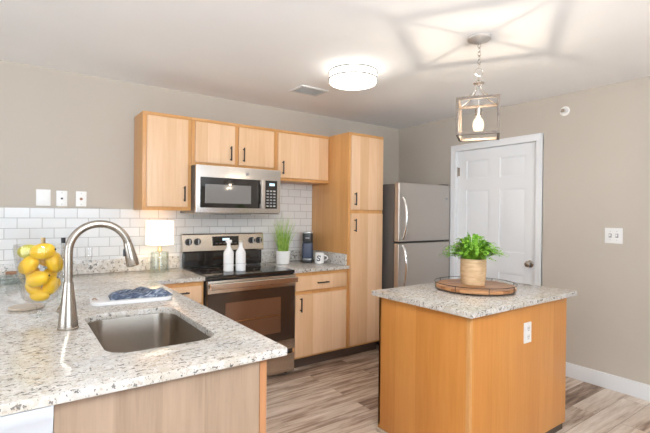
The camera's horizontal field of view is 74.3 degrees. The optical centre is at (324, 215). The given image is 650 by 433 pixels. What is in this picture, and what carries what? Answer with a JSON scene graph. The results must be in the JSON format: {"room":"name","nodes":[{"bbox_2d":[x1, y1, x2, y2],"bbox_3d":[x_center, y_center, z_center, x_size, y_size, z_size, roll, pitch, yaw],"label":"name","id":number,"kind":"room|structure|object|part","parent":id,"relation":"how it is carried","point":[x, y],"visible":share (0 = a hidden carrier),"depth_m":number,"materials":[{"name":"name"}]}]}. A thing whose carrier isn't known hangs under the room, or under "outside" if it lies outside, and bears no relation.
{"room":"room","nodes":[
{"label":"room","id":0,"kind":"room"},
{"bbox_2d":[0,60,398,268],"bbox_3d":[-2.135,0.120,3.106,7.612,2.381,0.128,0,0,-36],"label":"wall","id":1,"kind":"structure","parent":0,"point":[60,130],"depth_m":3.30,"materials":[{"name":"paint"}]},
{"bbox_2d":[36,189,50,205],"bbox_3d":[-2.036,-0.129,3.100,0.088,0.118,0.008,0,0,-36],"label":"wall plate","id":2,"kind":"object","parent":1,"relation":"attached to","point":[43,196],"visible":1,"depth_m":3.10,"materials":[{"name":"white plastic"}]},
{"bbox_2d":[56,191,66,205],"bbox_3d":[-1.943,-0.125,3.166,0.070,0.114,0.010,0,0,-36],"label":"wall plate","id":3,"kind":"object","parent":1,"relation":"attached to","point":[61,196],"visible":1,"depth_m":3.16,"materials":[{"name":"white plastic"}]},
{"bbox_2d":[76,191,86,206],"bbox_3d":[-1.839,-0.124,3.236,0.070,0.114,0.018,0,0,-36],"label":"wall plate","id":4,"kind":"object","parent":1,"relation":"attached to","point":[80,195],"visible":1,"depth_m":3.24,"materials":[{"name":"white plastic"}]},
{"bbox_2d":[0,256,179,279],"bbox_3d":[-1.873,0.392,3.205,1.556,0.102,0.020,0,0,-36],"label":"backsplash","id":5,"kind":"structure","parent":1,"relation":"attached to","point":[167,262],"depth_m":3.33,"materials":[{"name":"stone"}]},
{"bbox_2d":[134,110,191,210],"bbox_3d":[-1.289,-0.414,3.421,0.369,0.746,0.338,0,0,-36],"label":"upper cabinet","id":6,"kind":"object","parent":1,"relation":"attached to","point":[162,141],"visible":1,"depth_m":3.31,"materials":[{"name":"brown wood"}]},
{"bbox_3d":[-1.216,-0.412,3.316,0.310,0.688,0.019,0,0,-36],"label":"door","id":7,"kind":"part","parent":6,"relation":"part of","materials":[{"name":"brown wood"}]},
{"bbox_3d":[-1.215,-0.775,3.322,0.369,0.022,0.006,0,0,-36],"label":"moulding","id":8,"kind":"part","parent":6,"relation":"part of","materials":[{"name":"brown wood"}]},
{"bbox_3d":[-1.103,-0.169,3.369,0.012,0.120,0.032,0,0,-36],"label":"pull handle","id":9,"kind":"part","parent":6,"relation":"part of","materials":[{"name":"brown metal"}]},
{"bbox_2d":[191,117,275,169],"bbox_3d":[-0.828,-0.593,3.751,0.760,0.382,0.338,0,0,-36],"label":"upper cabinet","id":10,"kind":"object","parent":1,"relation":"attached to","point":[215,143],"visible":0.91,"depth_m":3.61,"materials":[{"name":"brown wood"}]},
{"bbox_3d":[-0.904,-0.592,3.539,0.339,0.324,0.019,0,0,-36],"label":"door","id":11,"kind":"part","parent":10,"relation":"part of","materials":[{"name":"brown wood"}]},
{"bbox_2d":[180,164,280,214],"bbox_3d":[-0.804,-0.204,3.716,0.758,0.392,0.430,0,0,-36],"label":"microwave","id":12,"kind":"object","parent":10,"relation":"attached to","point":[214,189],"visible":1,"depth_m":3.53,"materials":[{"name":"grey metal"}]},
{"bbox_3d":[-0.812,-0.014,3.724,0.738,0.004,0.370,0,0,-36],"label":"filter plate","id":13,"kind":"part","parent":12,"relation":"part of","materials":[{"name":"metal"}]},
{"bbox_3d":[-0.769,-0.182,3.520,0.518,0.242,0.004,0,0,-36],"label":"door","id":14,"kind":"part","parent":12,"relation":"part of","materials":[{"name":"black glass"}]},
{"bbox_3d":[-0.534,-0.181,3.668,0.038,0.246,0.037,0,0,-36],"label":"door handle","id":15,"kind":"part","parent":12,"relation":"part of","materials":[{"name":"metal"}]},
{"bbox_3d":[-0.472,-0.180,3.734,0.124,0.242,0.004,0,0,-36],"label":"control panel","id":16,"kind":"part","parent":12,"relation":"part of","materials":[{"name":"black glass"}]},
{"bbox_3d":[-0.755,-0.771,3.653,0.760,0.022,0.006,0,0,-36],"label":"moulding","id":17,"kind":"part","parent":10,"relation":"part of","materials":[{"name":"brown wood"}]},
{"bbox_3d":[-0.601,-0.589,3.757,0.337,0.324,0.019,0,0,-36],"label":"door","id":18,"kind":"part","parent":10,"relation":"part of","materials":[{"name":"brown wood"}]},
{"bbox_2d":[261,250,302,262],"bbox_3d":[-0.387,0.403,4.277,0.578,0.102,0.020,0,0,-36],"label":"backsplash","id":19,"kind":"structure","parent":1,"relation":"attached to","point":[270,256],"depth_m":4.19,"materials":[{"name":"stone"}]},
{"bbox_2d":[275,129,328,184],"bbox_3d":[-0.276,-0.548,4.150,0.598,0.462,0.338,0,0,-36],"label":"upper cabinet","id":20,"kind":"object","parent":1,"relation":"attached to","point":[301,158],"visible":0.83,"depth_m":4.03,"materials":[{"name":"brown wood"}]},
{"bbox_3d":[-0.203,-0.767,4.051,0.598,0.022,0.006,0,0,-36],"label":"moulding","id":21,"kind":"part","parent":20,"relation":"part of","materials":[{"name":"brown wood"}]},
{"bbox_2d":[276,250,289,264],"bbox_3d":[-0.394,0.394,4.030,0.132,0.124,0.132,0,0,-36],"label":"pot","id":22,"kind":"object","parent":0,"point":[282,256],"depth_m":3.98,"materials":[{"name":"white ceramic"}]},
{"bbox_2d":[0,0,649,128],"bbox_3d":[-0.042,-1.087,0.217,7.612,0.100,7.240,0,0,-36],"label":"ceiling","id":23,"kind":"structure","parent":0,"point":[248,51],"depth_m":2.66,"materials":[{"name":"paint"}]},
{"bbox_2d":[289,85,328,96],"bbox_3d":[-0.132,-1.045,3.605,0.270,0.012,0.200,0,0,-36],"label":"ceiling vent","id":24,"kind":"object","parent":23,"relation":"in","point":[302,89],"visible":1,"depth_m":3.60,"materials":[{"name":"white metal"}]},
{"bbox_2d":[329,62,377,89],"bbox_3d":[0.201,-0.993,3.078,0.351,0.104,0.351,0,0,-36],"label":"ceiling light","id":25,"kind":"object","parent":23,"relation":"attached to","point":[349,75],"visible":1,"depth_m":2.96,"materials":[{"name":"white glass"}]},
{"bbox_3d":[0.202,-1.040,3.078,0.310,0.012,0.310,0,0,-36],"label":"mount plate","id":26,"kind":"part","parent":25,"relation":"part of","materials":[{"name":"white paint"}]},
{"bbox_2d":[456,33,499,141],"bbox_3d":[0.896,-0.745,2.501,0.233,0.582,0.233,1,0,22],"label":"pendant lantern","id":27,"kind":"object","parent":23,"relation":"hanging from","point":[479,38],"visible":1,"depth_m":2.48,"materials":[{"name":"silver metal"}]},
{"bbox_3d":[0.753,-0.563,2.440,0.015,0.186,0.015,1,0,22],"label":"frame post","id":28,"kind":"part","parent":27,"relation":"part of","materials":[{"name":"brown wood"}]},
{"bbox_3d":[0.834,-0.562,2.643,0.015,0.186,0.015,1,0,22],"label":"frame post","id":29,"kind":"part","parent":27,"relation":"part of","materials":[{"name":"brown wood"}]},
{"bbox_2d":[475,107,481,116],"bbox_3d":[0.895,-0.604,2.501,0.036,0.047,0.036,0,0,-36],"label":"socket","id":30,"kind":"object","parent":27,"relation":"attached to","point":[478,111],"depth_m":2.49,"materials":[{"name":"silver metal"}]},
{"bbox_3d":[0.898,-0.930,2.500,0.017,0.151,0.017,1,0,9],"label":"chain","id":31,"kind":"part","parent":27,"relation":"part of","materials":[{"name":"silver metal"}]},
{"bbox_3d":[0.956,-0.560,2.360,0.015,0.186,0.015,1,0,22],"label":"frame post","id":32,"kind":"part","parent":27,"relation":"part of","materials":[{"name":"brown wood"}]},
{"bbox_2d":[266,344,649,432],"bbox_3d":[-0.068,1.383,0.227,7.612,0.080,7.240,0,0,-36],"label":"floor","id":33,"kind":"structure","parent":0,"point":[337,395],"depth_m":3.06,"materials":[{"name":"brown wood"}]},
{"bbox_2d":[53,360,266,432],"bbox_3d":[-1.135,0.904,2.289,0.678,0.839,2.359,0,0,-36],"label":"base cabinet","id":34,"kind":"object","parent":33,"relation":"on","point":[231,399],"visible":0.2,"depth_m":1.33,"materials":[{"name":"brown wood"}]},
{"bbox_2d":[0,256,286,415],"bbox_3d":[-1.180,0.418,2.244,1.556,0.132,2.392,0,0,-36],"label":"countertop","id":35,"kind":"structure","parent":34,"relation":"on","point":[41,365],"depth_m":1.53,"materials":[{"name":"stone"}]},
{"bbox_2d":[5,271,17,274],"bbox_3d":[-2.051,0.404,2.805,0.176,0.077,0.176,0,0,-36],"label":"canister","id":36,"kind":"object","parent":35,"relation":"on","point":[7,272],"visible":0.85,"depth_m":2.80,"materials":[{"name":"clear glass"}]},
{"bbox_2d":[8,303,44,310],"bbox_3d":[-1.454,0.446,2.089,0.148,0.012,0.148,0,0,-36],"label":"coaster","id":37,"kind":"object","parent":35,"relation":"on","point":[26,306],"visible":1,"depth_m":2.07,"materials":[{"name":"beige stone"}]},
{"bbox_2d":[56,220,138,330],"bbox_3d":[-0.962,0.239,1.825,0.306,0.439,0.147,0,0,-36],"label":"faucet","id":38,"kind":"object","parent":35,"relation":"on","point":[67,310],"visible":1,"depth_m":1.72,"materials":[{"name":"silver metal"}]},
{"bbox_2d":[89,295,171,305],"bbox_3d":[-1.040,0.442,2.309,0.400,0.027,0.190,0,0,-31],"label":"cutting board","id":39,"kind":"object","parent":35,"relation":"on","point":[99,300],"visible":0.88,"depth_m":2.23,"materials":[{"name":"white stone"}]},
{"bbox_2d":[108,287,172,300],"bbox_3d":[-1.003,0.417,2.334,0.314,0.040,0.159,0,0,-29],"label":"towel","id":40,"kind":"object","parent":39,"relation":"on","point":[140,292],"visible":1,"depth_m":2.29,"materials":[{"name":"blue fabric"}]},
{"bbox_2d":[87,313,210,352],"bbox_3d":[-0.751,0.591,1.796,0.434,0.198,0.702,0,0,-36],"label":"sink","id":41,"kind":"object","parent":35,"relation":"in","point":[156,330],"visible":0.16,"depth_m":2.06,"materials":[{"name":"metal"}]},
{"bbox_2d":[145,221,173,269],"bbox_3d":[-1.313,0.246,3.409,0.212,0.404,0.212,0,0,-36],"label":"table lamp","id":42,"kind":"object","parent":35,"relation":"on","point":[159,233],"visible":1,"depth_m":3.32,"materials":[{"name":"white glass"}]},
{"bbox_3d":[-1.312,0.137,3.409,0.212,0.187,0.212,0,0,-36],"label":"lamp shade","id":43,"kind":"part","parent":42,"relation":"part of","materials":[{"name":"white"}]},
{"bbox_3d":[-1.314,0.329,3.409,0.040,0.210,0.040,0,0,-36],"label":"rod","id":44,"kind":"part","parent":42,"relation":"part of","materials":[{"name":"gold metal"}]},
{"bbox_3d":[-1.292,0.292,1.949,0.212,0.324,0.212,0,0,-36],"label":"glass vase","id":45,"kind":"object","parent":35,"relation":"on","visible":0},
{"bbox_2d":[17,244,34,258],"bbox_3d":[-1.346,0.165,1.949,0.102,0.067,0.066,1,0,2],"label":"lemon","id":46,"kind":"object","parent":45,"relation":"in","point":[23,251],"visible":0.59,"depth_m":1.92,"materials":[{"name":"food"}]},
{"bbox_2d":[18,256,39,273],"bbox_3d":[-1.321,0.221,1.913,0.082,0.084,0.066,1,0,-14],"label":"lemon","id":47,"kind":"object","parent":45,"relation":"in","point":[28,264],"visible":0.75,"depth_m":1.89,"materials":[{"name":"food"}]},
{"bbox_2d":[25,267,39,277],"bbox_3d":[-1.338,0.276,1.967,0.065,0.090,0.060,1,0,24],"label":"lemon","id":48,"kind":"object","parent":45,"relation":"in","point":[37,268],"visible":0.12,"depth_m":1.95,"materials":[{"name":"food"}]},
{"bbox_2d":[25,283,41,293],"bbox_3d":[-1.322,0.326,1.944,0.076,0.069,0.058,1,0,31],"label":"lemon","id":49,"kind":"object","parent":45,"relation":"in","point":[31,290],"visible":0.45,"depth_m":1.92,"materials":[{"name":"food"}]},
{"bbox_2d":[26,271,49,286],"bbox_3d":[-1.273,0.283,1.901,0.100,0.072,0.068,1,0,-10],"label":"lemon","id":50,"kind":"object","parent":45,"relation":"in","point":[39,278],"visible":1,"depth_m":1.88,"materials":[{"name":"food"}]},
{"bbox_2d":[29,289,50,300],"bbox_3d":[-1.293,0.361,1.946,0.089,0.058,0.058,1,0,-2],"label":"lemon","id":51,"kind":"object","parent":45,"relation":"in","point":[40,295],"visible":0.84,"depth_m":1.92,"materials":[{"name":"food"}]},
{"bbox_2d":[29,243,55,259],"bbox_3d":[-1.262,0.161,1.917,0.112,0.075,0.073,1,0,-10],"label":"lemon","id":52,"kind":"object","parent":45,"relation":"in","point":[42,251],"visible":1,"depth_m":1.89,"materials":[{"name":"food"}]},
{"bbox_2d":[44,268,56,276],"bbox_3d":[-1.288,0.285,2.001,0.065,0.090,0.060,0,0,-43],"label":"lemon","id":53,"kind":"object","parent":45,"relation":"in","point":[47,270],"visible":0.12,"depth_m":1.98,"materials":[{"name":"food"}]},
{"bbox_2d":[39,252,61,265],"bbox_3d":[-1.287,0.204,2.007,0.096,0.068,0.064,1,0,-18],"label":"lemon","id":54,"kind":"object","parent":45,"relation":"in","point":[42,262],"visible":0.24,"depth_m":1.98,"materials":[{"name":"food"}]},
{"bbox_2d":[42,276,60,293],"bbox_3d":[-1.250,0.321,1.960,0.077,0.085,0.064,1,0,-7],"label":"lemon","id":55,"kind":"object","parent":45,"relation":"in","point":[54,283],"visible":0.82,"depth_m":1.94,"materials":[{"name":"food"}]},
{"bbox_2d":[45,253,63,272],"bbox_3d":[-1.237,0.215,1.961,0.067,0.101,0.071,1,0,42],"label":"lemon","id":56,"kind":"object","parent":45,"relation":"in","point":[55,264],"visible":0.83,"depth_m":1.94,"materials":[{"name":"food"}]},
{"bbox_2d":[163,281,203,304],"bbox_3d":[-1.198,0.900,3.304,0.334,0.838,0.638,0,0,-36],"label":"base cabinet","id":57,"kind":"object","parent":33,"relation":"on","point":[192,290],"visible":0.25,"depth_m":3.12,"materials":[{"name":"brown wood"}]},
{"bbox_3d":[-1.031,0.578,3.079,0.292,0.124,0.019,0,0,-36],"label":"drawer","id":58,"kind":"part","parent":57,"relation":"part of","materials":[{"name":"brown wood"}]},
{"bbox_2d":[181,232,297,375],"bbox_3d":[-0.726,0.743,3.597,0.760,1.160,0.692,0,0,-36],"label":"range","id":59,"kind":"object","parent":33,"relation":"on","point":[261,297],"visible":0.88,"depth_m":3.48,"materials":[{"name":"silver metal"}]},
{"bbox_3d":[-1.086,0.226,3.667,0.058,0.058,0.031,0,0,-36],"label":"knob","id":60,"kind":"part","parent":59,"relation":"part of","materials":[{"name":"black plastic"}]},
{"bbox_3d":[-0.904,0.240,3.849,0.758,0.160,0.065,0,0,-36],"label":"control panel","id":61,"kind":"part","parent":59,"relation":"part of","materials":[{"name":"metal"}]},
{"bbox_3d":[-0.887,0.227,3.832,0.245,0.083,0.012,0,0,-36],"label":"clock panel","id":62,"kind":"part","parent":59,"relation":"part of","materials":[{"name":"black glass"}]},
{"bbox_2d":[223,240,233,271],"bbox_3d":[-0.778,0.324,3.463,0.083,0.252,0.083,0,0,-36],"label":"soap bottle","id":63,"kind":"object","parent":59,"relation":"on","point":[228,255],"visible":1,"depth_m":3.43,"materials":[{"name":"white plastic"}]},
{"bbox_2d":[182,263,294,279],"bbox_3d":[-0.727,0.464,3.602,0.760,0.027,0.567,0,0,-36],"label":"cooktop","id":64,"kind":"object","parent":59,"relation":"in","point":[257,271],"depth_m":3.48,"materials":[{"name":"black glass"}]},
{"bbox_2d":[235,240,245,270],"bbox_3d":[-0.688,0.326,3.498,0.083,0.248,0.083,0,0,-36],"label":"soap bottle","id":65,"kind":"object","parent":59,"relation":"on","point":[240,265],"visible":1,"depth_m":3.47,"materials":[{"name":"white plastic"}]},
{"bbox_3d":[-0.567,0.794,3.376,0.750,0.613,0.038,0,0,-36],"label":"oven door","id":66,"kind":"part","parent":59,"relation":"part of","materials":[{"name":"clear glass"}]},
{"bbox_3d":[-0.552,0.534,3.357,0.752,0.093,0.004,0,0,-36],"label":"trim","id":67,"kind":"part","parent":59,"relation":"part of","materials":[{"name":"metal"}]},
{"bbox_3d":[-0.536,0.525,3.336,0.746,0.044,0.050,0,0,-36],"label":"oven handle","id":68,"kind":"part","parent":59,"relation":"part of","materials":[{"name":"metal"}]},
{"bbox_3d":[-0.572,1.215,3.378,0.750,0.152,0.036,0,0,-36],"label":"storage drawer","id":69,"kind":"part","parent":59,"relation":"part of","materials":[{"name":"metal"}]},
{"bbox_3d":[-0.557,1.060,3.359,0.752,0.079,0.004,0,0,-36],"label":"trim","id":70,"kind":"part","parent":59,"relation":"part of","materials":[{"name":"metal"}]},
{"bbox_2d":[292,269,346,367],"bbox_3d":[-0.196,0.908,4.026,0.595,0.838,0.638,0,0,-36],"label":"base cabinet","id":71,"kind":"object","parent":33,"relation":"on","point":[320,296],"visible":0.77,"depth_m":3.79,"materials":[{"name":"brown wood"}]},
{"bbox_3d":[-0.201,0.764,3.648,0.012,0.120,0.032,0,0,-36],"label":"pull handle","id":72,"kind":"part","parent":71,"relation":"part of","materials":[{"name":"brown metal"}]},
{"bbox_2d":[261,250,348,272],"bbox_3d":[-0.200,0.421,4.035,0.598,0.132,0.630,0,0,-36],"label":"countertop","id":73,"kind":"structure","parent":71,"relation":"on","point":[335,261],"depth_m":4.07,"materials":[{"name":"stone"}]},
{"bbox_2d":[270,216,299,264],"bbox_3d":[-0.380,0.203,4.025,0.283,0.505,0.265,0,0,-36],"label":"potted grass","id":74,"kind":"object","parent":73,"relation":"on","point":[283,253],"depth_m":3.99,"materials":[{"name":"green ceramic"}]},
{"bbox_2d":[302,231,312,262],"bbox_3d":[-0.170,0.307,4.216,0.104,0.300,0.170,1,0,0],"label":"coffee maker","id":75,"kind":"object","parent":73,"relation":"on","point":[307,245],"visible":1,"depth_m":4.14,"materials":[{"name":"black plastic"}]},
{"bbox_2d":[315,252,327,263],"bbox_3d":[-0.042,0.409,4.120,0.116,0.100,0.098,0,0,-36],"label":"mug","id":76,"kind":"object","parent":73,"relation":"on","point":[319,256],"visible":1,"depth_m":4.08,"materials":[{"name":"white ceramic"}]},
{"bbox_2d":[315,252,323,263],"bbox_3d":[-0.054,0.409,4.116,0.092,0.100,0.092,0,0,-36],"label":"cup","id":77,"kind":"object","parent":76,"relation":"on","point":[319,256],"depth_m":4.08,"materials":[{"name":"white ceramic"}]},
{"bbox_3d":[-0.034,0.947,3.802,0.552,0.530,0.019,0,0,-36],"label":"door","id":78,"kind":"part","parent":71,"relation":"part of","materials":[{"name":"brown wood"}]},
{"bbox_3d":[-0.030,0.586,3.800,0.552,0.124,0.019,0,0,-36],"label":"drawer","id":79,"kind":"part","parent":71,"relation":"part of","materials":[{"name":"brown wood"}]},
{"bbox_2d":[312,132,382,356],"bbox_3d":[0.226,0.278,4.328,0.431,2.105,0.652,0,0,-36],"label":"pantry cabinet","id":80,"kind":"object","parent":33,"relation":"on","point":[347,216],"visible":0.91,"depth_m":4.09,"materials":[{"name":"brown wood"}]},
{"bbox_3d":[0.400,-0.761,4.099,0.431,0.022,0.006,0,0,-36],"label":"moulding","id":81,"kind":"part","parent":80,"relation":"part of","materials":[{"name":"brown wood"}]},
{"bbox_3d":[0.393,0.599,4.101,0.398,1.232,0.019,0,0,-36],"label":"door","id":82,"kind":"part","parent":80,"relation":"part of","materials":[{"name":"brown wood"}]},
{"bbox_3d":[0.404,-0.398,4.097,0.398,0.692,0.019,0,0,-36],"label":"door","id":83,"kind":"part","parent":80,"relation":"part of","materials":[{"name":"brown wood"}]},
{"bbox_2d":[377,182,449,344],"bbox_3d":[0.808,0.502,4.599,0.760,1.667,0.815,0,0,-36],"label":"refrigerator","id":84,"kind":"object","parent":33,"relation":"on","point":[415,229],"visible":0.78,"depth_m":4.25,"materials":[{"name":"grey metal"}]},
{"bbox_3d":[0.761,0.500,4.108,0.025,0.429,0.072,0,0,-36],"label":"door handle","id":85,"kind":"part","parent":84,"relation":"part of","materials":[{"name":"silver metal"}]},
{"bbox_3d":[0.766,0.026,4.106,0.025,0.421,0.072,0,0,-36],"label":"door handle","id":86,"kind":"part","parent":84,"relation":"part of","materials":[{"name":"silver metal"}]},
{"bbox_3d":[0.987,0.775,4.347,0.760,1.006,0.061,0,0,-36],"label":"fresh food door","id":87,"kind":"part","parent":84,"relation":"part of","materials":[{"name":"metal"}]},
{"bbox_3d":[0.996,-0.030,4.344,0.760,0.573,0.061,0,0,-36],"label":"freezer door","id":88,"kind":"part","parent":84,"relation":"part of","materials":[{"name":"metal"}]},
{"bbox_2d":[376,297,566,432],"bbox_3d":[0.942,0.925,2.702,1.048,0.839,0.661,0,0,-36],"label":"kitchen island","id":89,"kind":"object","parent":33,"relation":"on","point":[440,372],"visible":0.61,"depth_m":2.39,"materials":[{"name":"brown wood"}]},
{"bbox_3d":[0.739,0.901,2.953,0.985,0.797,0.016,0,0,-36],"label":"panel","id":90,"kind":"part","parent":89,"relation":"part of","materials":[{"name":"brown wood"}]},
{"bbox_3d":[0.528,0.912,2.418,0.018,0.819,0.638,0,0,-36],"label":"panel","id":91,"kind":"part","parent":89,"relation":"part of","materials":[{"name":"brown wood"}]},
{"bbox_3d":[0.721,0.925,2.149,0.020,0.839,0.022,0,0,-36],"label":"corner post","id":92,"kind":"part","parent":89,"relation":"part of","materials":[{"name":"brown wood"}]},
{"bbox_2d":[372,278,576,318],"bbox_3d":[0.949,0.490,2.704,1.100,0.029,0.724,0,0,-36],"label":"island countertop","id":93,"kind":"structure","parent":89,"relation":"on","point":[471,306],"depth_m":2.48,"materials":[{"name":"stone"}]},
{"bbox_2d":[434,276,517,294],"bbox_3d":[0.961,0.451,2.752,0.502,0.048,0.502,0,0,-36],"label":"serving tray","id":94,"kind":"object","parent":93,"relation":"on","point":[452,285],"visible":0.88,"depth_m":2.64,"materials":[{"name":"brown wood"}]},
{"bbox_2d":[439,231,508,285],"bbox_3d":[0.960,0.273,2.765,0.420,0.341,0.402,1,0,31],"label":"potted fern","id":95,"kind":"object","parent":94,"relation":"on","point":[473,254],"visible":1,"depth_m":2.70,"materials":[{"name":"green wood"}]},
{"bbox_3d":[1.127,0.907,2.442,0.980,0.797,0.018,0,0,-36],"label":"panel","id":96,"kind":"part","parent":89,"relation":"part of","materials":[{"name":"brown wood"}]},
{"bbox_2d":[524,322,530,343],"bbox_3d":[1.156,0.668,2.443,0.073,0.116,0.010,0,0,-36],"label":"outlet","id":97,"kind":"object","parent":89,"relation":"attached to","point":[527,326],"visible":1,"depth_m":2.44,"materials":[{"name":"white plastic"}]},
{"bbox_2d":[460,258,486,285],"bbox_3d":[0.956,0.360,2.766,0.160,0.166,0.160,0,0,-36],"label":"pot","id":98,"kind":"object","parent":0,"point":[472,270],"depth_m":2.70,"materials":[{"name":"brown wood"}]},
{"bbox_2d":[398,76,649,384],"bbox_3d":[3.018,0.177,2.364,0.120,2.381,7.120,0,0,-36],"label":"wall","id":99,"kind":"structure","parent":0,"point":[596,156],"depth_m":3.47,"materials":[{"name":"paint"}]},
{"bbox_2d":[449,133,543,285],"bbox_3d":[1.654,0.307,4.200,0.144,2.078,0.981,0,0,-36],"label":"door","id":100,"kind":"structure","parent":99,"relation":"in","point":[496,186],"depth_m":4.11,"materials":[{"name":"white paint"}]},
{"bbox_3d":[1.547,0.044,4.349,0.007,0.572,0.234,0,0,-36],"label":"raised panel","id":101,"kind":"part","parent":100,"relation":"part of","materials":[{"name":"white paint"}]},
{"bbox_3d":[1.552,-0.466,4.347,0.007,0.162,0.234,0,0,-36],"label":"raised panel","id":102,"kind":"part","parent":100,"relation":"part of","materials":[{"name":"white paint"}]},
{"bbox_3d":[1.757,0.838,4.049,0.007,0.552,0.234,0,0,-36],"label":"raised panel","id":103,"kind":"part","parent":100,"relation":"part of","materials":[{"name":"white paint"}]},
{"bbox_3d":[1.771,-0.462,4.044,0.007,0.162,0.234,0,0,-36],"label":"raised panel","id":104,"kind":"part","parent":100,"relation":"part of","materials":[{"name":"white paint"}]},
{"bbox_3d":[1.765,0.048,4.046,0.007,0.572,0.234,0,0,-36],"label":"raised panel","id":105,"kind":"part","parent":100,"relation":"part of","materials":[{"name":"white paint"}]},
{"bbox_3d":[1.837,0.440,3.876,0.064,0.066,0.066,0,0,-36],"label":"knob","id":106,"kind":"part","parent":100,"relation":"part of","materials":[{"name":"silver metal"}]},
{"bbox_2d":[560,106,569,115],"bbox_3d":[2.019,-0.884,3.625,0.038,0.080,0.080,0,0,-36],"label":"sprinkler","id":107,"kind":"object","parent":99,"relation":"attached to","point":[564,111],"visible":1,"depth_m":3.62,"materials":[{"name":"white plastic"}]},
{"bbox_2d":[566,362,649,400],"bbox_3d":[3.433,1.316,1.662,0.014,0.118,5.235,0,0,-36],"label":"baseboard","id":108,"kind":"structure","parent":99,"relation":"attached to","point":[633,388],"depth_m":3.34,"materials":[{"name":"white paint"}]},
{"bbox_2d":[605,228,622,243],"bbox_3d":[2.238,0.158,3.328,0.018,0.120,0.122,0,0,-36],"label":"light switch","id":109,"kind":"object","parent":99,"relation":"attached to","point":[612,235],"visible":1,"depth_m":3.32,"materials":[{"name":"white plastic"}]},
{"bbox_3d":[-1.499,0.902,2.053,0.140,0.839,2.354,0,0,-36],"label":"wall","id":110,"kind":"structure","parent":0,"visible":0},
{"bbox_2d":[0,405,53,432],"bbox_3d":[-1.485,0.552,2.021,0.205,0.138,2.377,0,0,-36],"label":"dishwasher","id":111,"kind":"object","parent":110,"relation":"attached to","point":[39,420],"depth_m":1.09,"materials":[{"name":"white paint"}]}
]}

